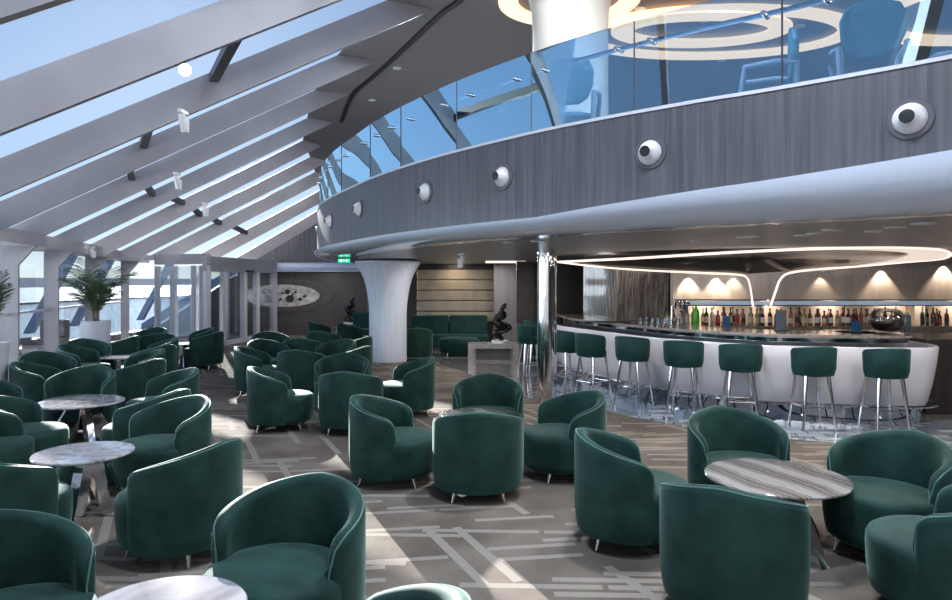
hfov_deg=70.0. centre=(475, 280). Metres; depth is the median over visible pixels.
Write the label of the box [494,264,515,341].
wall niche
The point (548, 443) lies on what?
tub chair
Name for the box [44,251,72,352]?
window post
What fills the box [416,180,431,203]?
spotlight
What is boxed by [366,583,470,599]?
tub chair
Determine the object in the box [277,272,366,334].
wall
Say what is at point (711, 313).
bottle
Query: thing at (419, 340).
tub chair
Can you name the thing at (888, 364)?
bar stool
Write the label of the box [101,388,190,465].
tub chair
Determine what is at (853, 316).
bottle
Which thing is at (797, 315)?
bottle
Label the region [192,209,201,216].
tie
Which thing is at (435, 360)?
trim
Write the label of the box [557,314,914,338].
countertop
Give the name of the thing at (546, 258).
column
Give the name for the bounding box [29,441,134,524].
round table
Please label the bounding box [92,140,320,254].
roof beam
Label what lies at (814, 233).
recessed light
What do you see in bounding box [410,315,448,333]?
cushion
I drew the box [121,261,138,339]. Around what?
window post
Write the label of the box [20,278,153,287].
beam
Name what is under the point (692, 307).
bottle
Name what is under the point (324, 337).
tub chair
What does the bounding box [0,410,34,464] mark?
tub chair
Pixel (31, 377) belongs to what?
tub chair
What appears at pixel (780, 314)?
menu stand
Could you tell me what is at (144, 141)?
tie
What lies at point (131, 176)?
tie
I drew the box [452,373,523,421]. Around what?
tub chair
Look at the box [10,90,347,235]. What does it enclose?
roof beam
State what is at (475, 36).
ceiling
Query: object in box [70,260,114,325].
strut
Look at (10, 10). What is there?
roof beam
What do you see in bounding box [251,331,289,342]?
tub chair
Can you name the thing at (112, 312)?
screen
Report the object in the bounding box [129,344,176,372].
tub chair
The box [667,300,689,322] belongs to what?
tap tower
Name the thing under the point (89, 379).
tub chair
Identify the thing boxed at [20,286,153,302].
sea
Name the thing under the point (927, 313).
bottle
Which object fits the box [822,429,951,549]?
tub chair
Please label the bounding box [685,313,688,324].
bottle
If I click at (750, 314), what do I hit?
bottle
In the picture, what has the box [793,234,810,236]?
recessed light
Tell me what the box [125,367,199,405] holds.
tub chair
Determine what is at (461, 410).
round table
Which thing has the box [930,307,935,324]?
bottle
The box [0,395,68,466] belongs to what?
tub chair
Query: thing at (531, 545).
floor
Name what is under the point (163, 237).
roof beam
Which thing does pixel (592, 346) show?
bar stool
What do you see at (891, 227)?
recessed light
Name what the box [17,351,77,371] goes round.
tub chair
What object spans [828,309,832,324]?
bottle
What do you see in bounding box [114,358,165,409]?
tub chair
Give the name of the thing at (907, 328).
menu stand
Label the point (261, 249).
roof beam
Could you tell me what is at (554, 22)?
column
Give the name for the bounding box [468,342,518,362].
stone bench
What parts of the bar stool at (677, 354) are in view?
leg, leg, backrest, leg, leg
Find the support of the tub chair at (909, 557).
on the floor at (531, 545)
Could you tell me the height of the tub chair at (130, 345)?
0.833 m
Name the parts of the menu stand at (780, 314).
panel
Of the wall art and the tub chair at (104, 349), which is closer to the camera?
the tub chair at (104, 349)
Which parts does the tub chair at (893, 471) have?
leg, seat, backrest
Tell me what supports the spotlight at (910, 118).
attached to the balcony
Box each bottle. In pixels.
[666,309,669,322]
[678,311,682,323]
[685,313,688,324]
[691,307,693,323]
[693,305,698,325]
[701,308,703,323]
[704,307,708,324]
[710,307,713,324]
[715,311,719,324]
[728,307,732,324]
[732,307,734,323]
[735,309,739,324]
[741,309,745,324]
[748,307,752,324]
[755,309,758,324]
[760,314,764,324]
[768,308,771,324]
[788,311,792,324]
[795,307,799,324]
[802,309,806,324]
[808,311,811,324]
[815,309,819,324]
[822,311,826,324]
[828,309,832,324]
[835,311,839,324]
[841,307,844,324]
[846,309,850,324]
[851,309,855,320]
[859,307,862,324]
[865,309,869,324]
[926,308,928,323]
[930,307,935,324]
[937,311,941,324]
[944,311,948,324]
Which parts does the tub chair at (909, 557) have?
seat, backrest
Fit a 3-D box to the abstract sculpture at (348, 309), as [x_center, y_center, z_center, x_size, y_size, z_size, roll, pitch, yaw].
[-4.063,0.967,22.006,0.425,0.922,0.403,0,0,-37]
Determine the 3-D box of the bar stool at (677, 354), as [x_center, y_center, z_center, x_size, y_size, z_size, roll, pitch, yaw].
[3.015,1.392,9.874,0.582,1.096,0.534,0,0,28]
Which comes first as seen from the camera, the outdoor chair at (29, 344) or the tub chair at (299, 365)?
the tub chair at (299, 365)
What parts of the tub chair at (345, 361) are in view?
seat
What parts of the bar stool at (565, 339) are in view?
leg, backrest, leg, leg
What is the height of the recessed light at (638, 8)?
0.012 m
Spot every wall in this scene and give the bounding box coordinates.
[258,224,669,313]
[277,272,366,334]
[407,265,493,341]
[583,256,668,322]
[670,256,951,323]
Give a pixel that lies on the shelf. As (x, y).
(920, 305)
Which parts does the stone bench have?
recess panel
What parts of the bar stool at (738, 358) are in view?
leg, leg, backrest, leg, leg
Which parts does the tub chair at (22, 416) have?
backrest, seat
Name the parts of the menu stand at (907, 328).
panel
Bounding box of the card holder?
[849,321,862,331]
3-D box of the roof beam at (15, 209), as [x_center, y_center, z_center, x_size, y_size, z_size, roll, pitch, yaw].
[-5.181,-2.565,12.079,7.125,3.730,0.100,0,0,-28]
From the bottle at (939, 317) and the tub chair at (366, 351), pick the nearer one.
the tub chair at (366, 351)
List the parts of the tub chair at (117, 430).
seat, backrest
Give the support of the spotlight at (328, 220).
attached to the balcony
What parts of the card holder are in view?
panel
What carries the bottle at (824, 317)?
on the countertop at (927, 328)
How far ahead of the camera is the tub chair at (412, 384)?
9.62 m
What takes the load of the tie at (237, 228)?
attached to the roof beam at (247, 213)
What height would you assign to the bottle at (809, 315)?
0.270 m
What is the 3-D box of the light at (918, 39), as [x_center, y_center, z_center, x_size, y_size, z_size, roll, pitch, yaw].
[8.600,-4.380,11.000,4.400,0.060,3.200,0,0,0]
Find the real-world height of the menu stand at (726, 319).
0.190 m
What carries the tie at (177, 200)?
attached to the roof beam at (130, 233)
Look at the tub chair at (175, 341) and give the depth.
13.49 m
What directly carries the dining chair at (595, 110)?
on the floor
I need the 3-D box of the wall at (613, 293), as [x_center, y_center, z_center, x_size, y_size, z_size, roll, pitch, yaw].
[2.959,0.730,13.817,1.802,2.440,0.733,0,0,32]
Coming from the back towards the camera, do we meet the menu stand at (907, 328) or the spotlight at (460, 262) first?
the spotlight at (460, 262)
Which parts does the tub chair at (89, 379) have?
seat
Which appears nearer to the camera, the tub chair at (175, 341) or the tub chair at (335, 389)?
the tub chair at (335, 389)
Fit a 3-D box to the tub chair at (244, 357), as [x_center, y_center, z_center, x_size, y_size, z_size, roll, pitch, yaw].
[-3.726,1.537,11.717,0.853,0.833,0.829,0,0,8]
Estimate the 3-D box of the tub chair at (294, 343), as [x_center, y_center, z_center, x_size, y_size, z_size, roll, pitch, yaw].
[-3.515,1.537,13.821,0.829,0.833,0.853,0,0,-13]
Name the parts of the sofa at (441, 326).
seat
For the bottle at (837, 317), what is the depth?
12.56 m
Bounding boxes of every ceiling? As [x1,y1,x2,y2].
[303,0,951,205]
[347,216,951,264]
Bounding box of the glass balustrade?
[317,0,835,203]
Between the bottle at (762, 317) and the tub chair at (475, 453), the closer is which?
the tub chair at (475, 453)
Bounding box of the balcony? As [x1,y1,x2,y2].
[314,54,951,263]
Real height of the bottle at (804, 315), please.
0.300 m
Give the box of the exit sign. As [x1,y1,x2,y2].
[334,258,349,261]
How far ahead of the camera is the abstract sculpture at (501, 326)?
16.33 m
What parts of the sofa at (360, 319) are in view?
backrest, seat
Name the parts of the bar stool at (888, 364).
leg, leg, backrest, leg, leg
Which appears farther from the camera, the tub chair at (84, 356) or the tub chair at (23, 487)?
the tub chair at (84, 356)
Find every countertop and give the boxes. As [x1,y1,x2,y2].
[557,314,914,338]
[689,324,951,332]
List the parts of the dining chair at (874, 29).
frame, backrest, frame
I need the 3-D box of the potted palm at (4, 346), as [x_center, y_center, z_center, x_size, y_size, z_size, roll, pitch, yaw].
[-6.760,0.872,9.300,0.661,2.156,0.684,0,0,-10]
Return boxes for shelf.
[674,299,951,324]
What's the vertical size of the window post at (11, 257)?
2.610 m
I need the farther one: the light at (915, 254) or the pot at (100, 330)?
the pot at (100, 330)
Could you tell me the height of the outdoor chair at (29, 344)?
1.030 m
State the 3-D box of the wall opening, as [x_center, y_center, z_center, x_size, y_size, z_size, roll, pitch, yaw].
[2.800,0.730,17.200,2.800,2.440,0.200,0,0,0]
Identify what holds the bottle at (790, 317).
on the countertop at (927, 328)
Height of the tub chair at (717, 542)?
0.833 m
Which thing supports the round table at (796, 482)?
on the floor at (531, 545)
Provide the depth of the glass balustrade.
7.75 m
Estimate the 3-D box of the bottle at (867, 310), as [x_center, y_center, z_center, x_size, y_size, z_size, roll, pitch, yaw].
[7.241,0.668,12.580,0.086,0.300,0.086,0,0,0]
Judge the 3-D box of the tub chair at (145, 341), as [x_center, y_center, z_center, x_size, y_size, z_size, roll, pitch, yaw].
[-7.093,1.537,14.992,0.853,0.833,0.829,0,0,37]
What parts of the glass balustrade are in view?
glass panel, glass panel, glass panel, glass panel, glass panel, glass panel, glass panel, glass panel, handrail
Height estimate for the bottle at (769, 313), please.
0.330 m
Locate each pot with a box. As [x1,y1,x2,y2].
[0,341,8,381]
[80,320,110,342]
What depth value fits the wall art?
24.45 m
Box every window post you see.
[0,245,36,381]
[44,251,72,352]
[85,257,108,319]
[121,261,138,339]
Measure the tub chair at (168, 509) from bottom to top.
0.833 m
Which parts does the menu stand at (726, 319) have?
panel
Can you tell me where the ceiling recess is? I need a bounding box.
[559,248,948,273]
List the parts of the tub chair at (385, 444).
backrest, seat, leg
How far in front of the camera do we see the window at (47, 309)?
20.40 m
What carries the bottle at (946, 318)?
on the countertop at (927, 328)
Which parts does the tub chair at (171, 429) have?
seat, backrest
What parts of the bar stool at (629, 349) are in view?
leg, leg, backrest, leg, leg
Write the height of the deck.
0.001 m
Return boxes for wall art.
[277,280,332,311]
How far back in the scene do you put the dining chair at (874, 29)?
6.15 m
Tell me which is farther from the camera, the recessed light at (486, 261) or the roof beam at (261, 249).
the roof beam at (261, 249)
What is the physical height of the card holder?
0.161 m
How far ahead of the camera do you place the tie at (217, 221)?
21.09 m
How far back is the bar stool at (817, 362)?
8.77 m
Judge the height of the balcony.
1.065 m
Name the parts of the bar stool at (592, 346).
leg, backrest, leg, leg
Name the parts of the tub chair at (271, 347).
backrest, seat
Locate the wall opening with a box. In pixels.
[534,262,582,357]
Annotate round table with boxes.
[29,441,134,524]
[38,395,124,441]
[95,575,246,599]
[100,354,130,369]
[179,342,188,366]
[438,408,504,416]
[704,458,853,569]
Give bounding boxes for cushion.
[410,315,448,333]
[449,315,486,333]
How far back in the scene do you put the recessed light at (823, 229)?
6.57 m
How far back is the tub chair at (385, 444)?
6.32 m
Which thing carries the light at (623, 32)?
attached to the ceiling at (475, 36)
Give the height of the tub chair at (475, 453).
0.833 m
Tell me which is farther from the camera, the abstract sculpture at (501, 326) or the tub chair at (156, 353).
the abstract sculpture at (501, 326)
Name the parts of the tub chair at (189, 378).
seat, backrest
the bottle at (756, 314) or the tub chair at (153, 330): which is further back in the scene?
the tub chair at (153, 330)
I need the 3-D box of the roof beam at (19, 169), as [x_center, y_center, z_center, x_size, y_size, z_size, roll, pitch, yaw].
[-3.871,-2.565,9.469,7.125,3.730,0.100,0,0,-28]
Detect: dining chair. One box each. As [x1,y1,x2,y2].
[585,86,601,119]
[738,27,799,92]
[828,0,911,76]
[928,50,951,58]
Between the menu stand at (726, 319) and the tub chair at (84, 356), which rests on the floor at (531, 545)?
the tub chair at (84, 356)
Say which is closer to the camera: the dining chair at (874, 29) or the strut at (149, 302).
the dining chair at (874, 29)
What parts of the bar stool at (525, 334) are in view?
leg, leg, backrest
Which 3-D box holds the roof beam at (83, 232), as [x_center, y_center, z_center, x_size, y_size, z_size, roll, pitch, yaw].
[-7.071,-2.555,17.249,7.125,3.749,0.100,0,0,-28]
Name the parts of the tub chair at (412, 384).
seat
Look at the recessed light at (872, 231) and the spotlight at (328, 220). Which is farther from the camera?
the spotlight at (328, 220)
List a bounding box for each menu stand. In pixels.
[721,316,730,327]
[774,310,787,330]
[902,315,912,331]
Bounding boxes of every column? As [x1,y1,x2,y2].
[355,259,420,365]
[529,0,611,116]
[537,249,556,403]
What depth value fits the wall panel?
20.36 m
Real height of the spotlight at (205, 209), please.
0.274 m
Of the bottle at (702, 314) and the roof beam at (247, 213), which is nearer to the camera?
the bottle at (702, 314)
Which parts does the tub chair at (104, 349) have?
seat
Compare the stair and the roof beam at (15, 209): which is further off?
the stair
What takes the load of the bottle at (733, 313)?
on the countertop at (927, 328)
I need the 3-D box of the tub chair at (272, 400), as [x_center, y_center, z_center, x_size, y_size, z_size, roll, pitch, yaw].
[-2.592,1.537,9.012,0.853,0.833,0.829,0,0,1]
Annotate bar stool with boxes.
[516,324,536,380]
[524,320,536,372]
[557,330,585,393]
[574,333,612,398]
[614,336,653,408]
[663,340,704,415]
[718,344,762,414]
[788,347,837,431]
[857,348,911,430]
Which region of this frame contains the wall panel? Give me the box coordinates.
[417,270,493,321]
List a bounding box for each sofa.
[353,312,368,335]
[410,315,487,349]
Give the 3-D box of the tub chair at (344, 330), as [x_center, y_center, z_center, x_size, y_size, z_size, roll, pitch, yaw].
[-3.357,1.537,18.544,0.829,0.833,0.853,0,0,37]
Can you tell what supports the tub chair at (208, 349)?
on the floor at (531, 545)
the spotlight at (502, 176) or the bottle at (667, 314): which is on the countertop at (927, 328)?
the bottle at (667, 314)
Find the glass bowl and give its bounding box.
[868,308,906,332]
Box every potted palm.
[0,270,14,381]
[56,257,139,342]
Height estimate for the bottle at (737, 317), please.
0.300 m
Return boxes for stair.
[141,316,153,329]
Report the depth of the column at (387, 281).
15.58 m
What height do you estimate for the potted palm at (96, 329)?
2.434 m
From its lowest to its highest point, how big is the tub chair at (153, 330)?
0.833 m
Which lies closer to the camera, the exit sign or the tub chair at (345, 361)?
the tub chair at (345, 361)
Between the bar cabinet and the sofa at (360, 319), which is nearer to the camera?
the bar cabinet
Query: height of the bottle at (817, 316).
0.300 m
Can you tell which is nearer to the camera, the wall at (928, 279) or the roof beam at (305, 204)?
the wall at (928, 279)
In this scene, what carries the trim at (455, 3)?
attached to the ceiling at (475, 36)
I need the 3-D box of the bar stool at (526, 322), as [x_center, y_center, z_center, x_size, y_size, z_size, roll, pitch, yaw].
[1.302,1.392,14.598,0.534,1.096,0.582,0,0,-5]
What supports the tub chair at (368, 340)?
on the floor at (531, 545)
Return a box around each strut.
[23,255,77,333]
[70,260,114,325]
[136,265,173,319]
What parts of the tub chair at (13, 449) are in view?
seat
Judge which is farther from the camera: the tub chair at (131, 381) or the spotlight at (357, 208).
the spotlight at (357, 208)
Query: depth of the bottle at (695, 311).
12.45 m
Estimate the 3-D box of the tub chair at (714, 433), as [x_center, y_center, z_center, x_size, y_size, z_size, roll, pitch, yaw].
[2.230,1.537,5.732,0.829,0.833,0.853,0,0,-18]
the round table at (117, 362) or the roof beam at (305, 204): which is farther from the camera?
the roof beam at (305, 204)
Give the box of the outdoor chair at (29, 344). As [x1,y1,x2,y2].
[20,319,69,354]
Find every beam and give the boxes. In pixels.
[0,0,72,24]
[0,0,342,135]
[0,0,432,196]
[0,55,375,230]
[0,228,148,262]
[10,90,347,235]
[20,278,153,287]
[33,118,332,251]
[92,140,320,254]
[121,157,324,257]
[144,172,319,259]
[200,190,319,256]
[236,211,316,258]
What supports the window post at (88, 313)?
on the floor at (531, 545)
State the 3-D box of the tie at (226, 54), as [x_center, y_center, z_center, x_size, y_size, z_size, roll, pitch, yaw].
[-3.000,-2.874,8.317,0.122,0.187,2.820,0,0,-29]
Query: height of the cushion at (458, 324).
0.555 m
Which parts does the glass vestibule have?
pane, frame, door pane, door pane, frame, door pane, door pane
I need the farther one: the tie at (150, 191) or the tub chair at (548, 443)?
the tie at (150, 191)
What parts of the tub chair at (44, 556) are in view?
seat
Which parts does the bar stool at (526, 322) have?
leg, backrest, leg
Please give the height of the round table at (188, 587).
0.514 m
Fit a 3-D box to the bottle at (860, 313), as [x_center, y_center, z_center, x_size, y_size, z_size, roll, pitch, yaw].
[7.124,0.653,12.580,0.073,0.330,0.073,0,0,0]
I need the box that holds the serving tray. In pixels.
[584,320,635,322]
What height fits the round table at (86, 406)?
0.514 m
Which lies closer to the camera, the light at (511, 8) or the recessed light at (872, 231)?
the recessed light at (872, 231)
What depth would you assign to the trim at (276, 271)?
24.15 m
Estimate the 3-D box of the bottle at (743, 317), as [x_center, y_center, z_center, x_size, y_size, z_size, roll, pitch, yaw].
[4.948,0.668,12.580,0.073,0.300,0.073,0,0,0]
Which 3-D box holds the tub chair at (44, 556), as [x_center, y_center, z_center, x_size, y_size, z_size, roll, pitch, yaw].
[-2.165,1.537,3.069,0.853,0.833,0.829,0,0,25]
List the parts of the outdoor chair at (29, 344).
seat, backrest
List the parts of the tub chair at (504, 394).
seat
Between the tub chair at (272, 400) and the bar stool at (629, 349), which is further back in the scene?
the bar stool at (629, 349)
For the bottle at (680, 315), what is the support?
on the countertop at (927, 328)
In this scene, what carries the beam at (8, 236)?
attached to the wall
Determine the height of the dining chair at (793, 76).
1.095 m
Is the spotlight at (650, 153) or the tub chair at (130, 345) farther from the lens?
the tub chair at (130, 345)
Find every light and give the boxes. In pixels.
[485,261,515,262]
[498,0,639,23]
[557,247,951,307]
[608,3,842,59]
[611,11,792,47]
[634,6,645,10]
[681,301,951,304]
[744,235,761,237]
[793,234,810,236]
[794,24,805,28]
[805,232,824,234]
[822,229,842,230]
[864,230,883,232]
[884,226,905,228]
[896,0,951,45]
[911,222,935,224]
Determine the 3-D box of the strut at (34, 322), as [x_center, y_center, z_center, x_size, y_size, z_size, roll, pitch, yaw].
[-10.976,0.300,17.595,1.299,2.100,0.224,0,0,-11]
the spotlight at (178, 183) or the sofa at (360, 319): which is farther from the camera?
the sofa at (360, 319)
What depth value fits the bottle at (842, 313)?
12.55 m
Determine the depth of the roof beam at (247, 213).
21.72 m
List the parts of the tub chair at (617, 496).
leg, backrest, seat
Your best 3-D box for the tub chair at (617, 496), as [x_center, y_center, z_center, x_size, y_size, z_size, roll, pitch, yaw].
[1.169,1.537,5.126,0.853,0.833,0.829,0,0,-7]
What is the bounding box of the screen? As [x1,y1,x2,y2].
[20,298,153,346]
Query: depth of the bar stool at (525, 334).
13.29 m
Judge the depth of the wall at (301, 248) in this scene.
24.75 m
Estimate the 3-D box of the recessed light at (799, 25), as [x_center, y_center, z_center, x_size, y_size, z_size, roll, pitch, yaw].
[5.629,-4.424,11.813,0.180,0.012,0.180,0,0,0]
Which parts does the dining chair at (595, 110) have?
frame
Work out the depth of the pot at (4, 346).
9.30 m
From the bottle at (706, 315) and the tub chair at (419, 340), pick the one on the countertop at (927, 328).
the bottle at (706, 315)
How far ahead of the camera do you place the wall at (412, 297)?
20.50 m
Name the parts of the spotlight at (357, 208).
mount plate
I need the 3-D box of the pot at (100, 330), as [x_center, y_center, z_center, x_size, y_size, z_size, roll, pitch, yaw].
[-7.768,1.380,13.900,0.550,1.140,0.550,0,0,0]
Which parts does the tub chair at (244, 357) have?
seat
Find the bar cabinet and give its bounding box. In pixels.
[907,333,951,414]
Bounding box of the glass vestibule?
[154,253,276,345]
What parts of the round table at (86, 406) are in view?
leg, leg, leg, leg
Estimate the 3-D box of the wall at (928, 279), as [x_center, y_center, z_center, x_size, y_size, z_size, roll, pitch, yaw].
[7.900,0.730,13.200,8.200,2.440,0.200,0,0,0]
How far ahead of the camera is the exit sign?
14.59 m
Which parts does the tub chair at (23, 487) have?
seat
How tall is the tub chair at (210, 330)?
0.833 m
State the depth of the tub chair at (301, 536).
3.69 m
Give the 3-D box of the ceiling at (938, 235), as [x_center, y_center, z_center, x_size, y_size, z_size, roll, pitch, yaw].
[4.245,-0.501,7.916,15.511,0.001,33.124,0,0,0]
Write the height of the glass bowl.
0.345 m
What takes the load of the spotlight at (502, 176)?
attached to the balcony
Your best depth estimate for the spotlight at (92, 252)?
15.78 m
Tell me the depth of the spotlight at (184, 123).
8.48 m
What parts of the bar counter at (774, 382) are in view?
kick plate, foot rail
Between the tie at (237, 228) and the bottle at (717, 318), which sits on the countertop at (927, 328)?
the bottle at (717, 318)
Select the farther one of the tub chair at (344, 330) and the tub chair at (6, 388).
the tub chair at (344, 330)
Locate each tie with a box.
[127,171,134,179]
[139,131,152,148]
[145,186,155,196]
[171,197,184,204]
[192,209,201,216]
[209,41,241,81]
[212,218,221,224]
[232,226,247,233]
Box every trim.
[276,271,359,271]
[277,262,359,270]
[339,0,464,122]
[435,360,951,446]
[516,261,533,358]
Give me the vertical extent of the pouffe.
0.480 m
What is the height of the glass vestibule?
2.740 m
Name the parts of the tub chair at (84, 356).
seat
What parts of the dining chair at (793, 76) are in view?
frame, frame, backrest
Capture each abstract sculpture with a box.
[344,297,356,324]
[491,303,511,343]
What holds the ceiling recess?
attached to the ceiling at (938, 235)
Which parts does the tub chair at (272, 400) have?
backrest, seat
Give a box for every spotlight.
[88,246,95,257]
[173,172,181,189]
[177,108,189,133]
[202,202,208,216]
[324,213,332,228]
[352,200,362,217]
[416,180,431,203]
[457,253,465,267]
[492,163,511,190]
[635,136,665,169]
[886,97,934,139]
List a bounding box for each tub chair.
[0,380,23,397]
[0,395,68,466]
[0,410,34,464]
[0,463,72,519]
[0,509,96,599]
[9,361,61,402]
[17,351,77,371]
[42,365,115,436]
[56,344,110,367]
[65,338,111,364]
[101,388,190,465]
[108,335,138,354]
[111,395,211,489]
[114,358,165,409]
[114,438,242,568]
[123,348,164,367]
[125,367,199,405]
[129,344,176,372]
[131,327,167,336]
[139,333,174,350]
[148,337,178,369]
[183,331,223,368]
[188,327,213,341]
[202,472,365,599]
[234,346,276,396]
[246,339,289,364]
[247,366,313,432]
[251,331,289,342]
[277,349,325,391]
[282,338,322,351]
[306,331,341,343]
[308,320,336,333]
[314,352,369,404]
[315,338,356,356]
[318,371,382,434]
[337,323,366,339]
[348,346,371,374]
[349,394,432,488]
[354,336,372,361]
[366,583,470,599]
[383,357,434,415]
[407,327,432,358]
[432,411,523,503]
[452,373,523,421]
[524,390,605,483]
[574,427,687,550]
[660,482,809,599]
[687,406,789,485]
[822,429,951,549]
[865,484,951,599]
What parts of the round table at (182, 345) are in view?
leg, leg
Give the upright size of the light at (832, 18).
0.060 m
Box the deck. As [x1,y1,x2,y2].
[20,330,139,348]
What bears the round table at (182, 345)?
on the floor at (531, 545)
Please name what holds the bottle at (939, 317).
on the countertop at (927, 328)
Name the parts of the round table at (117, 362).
leg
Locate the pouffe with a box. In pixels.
[438,337,479,354]
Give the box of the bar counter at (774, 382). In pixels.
[557,314,939,423]
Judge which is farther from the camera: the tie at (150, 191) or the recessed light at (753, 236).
the tie at (150, 191)
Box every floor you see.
[20,332,886,599]
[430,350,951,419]
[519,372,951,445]
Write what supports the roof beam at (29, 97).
attached to the ceiling at (475, 36)
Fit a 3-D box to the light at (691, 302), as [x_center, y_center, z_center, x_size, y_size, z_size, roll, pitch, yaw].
[7.200,0.405,12.520,6.900,0.070,0.020,0,0,0]
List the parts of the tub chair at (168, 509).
seat, leg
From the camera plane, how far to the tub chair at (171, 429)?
6.32 m
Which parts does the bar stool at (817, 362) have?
leg, leg, backrest, leg, leg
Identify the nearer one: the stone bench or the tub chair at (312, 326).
the stone bench
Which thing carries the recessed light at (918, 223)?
in the ceiling at (938, 235)
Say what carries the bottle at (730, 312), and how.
on the countertop at (927, 328)
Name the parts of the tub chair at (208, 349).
seat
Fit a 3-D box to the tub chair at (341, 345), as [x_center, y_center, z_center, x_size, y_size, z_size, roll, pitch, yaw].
[-2.706,1.537,12.971,0.829,0.833,0.853,0,0,17]
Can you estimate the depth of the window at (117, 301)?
19.41 m
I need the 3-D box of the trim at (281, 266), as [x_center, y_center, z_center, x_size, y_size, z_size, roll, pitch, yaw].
[-5.950,-0.510,24.550,5.300,0.320,0.320,0,0,0]

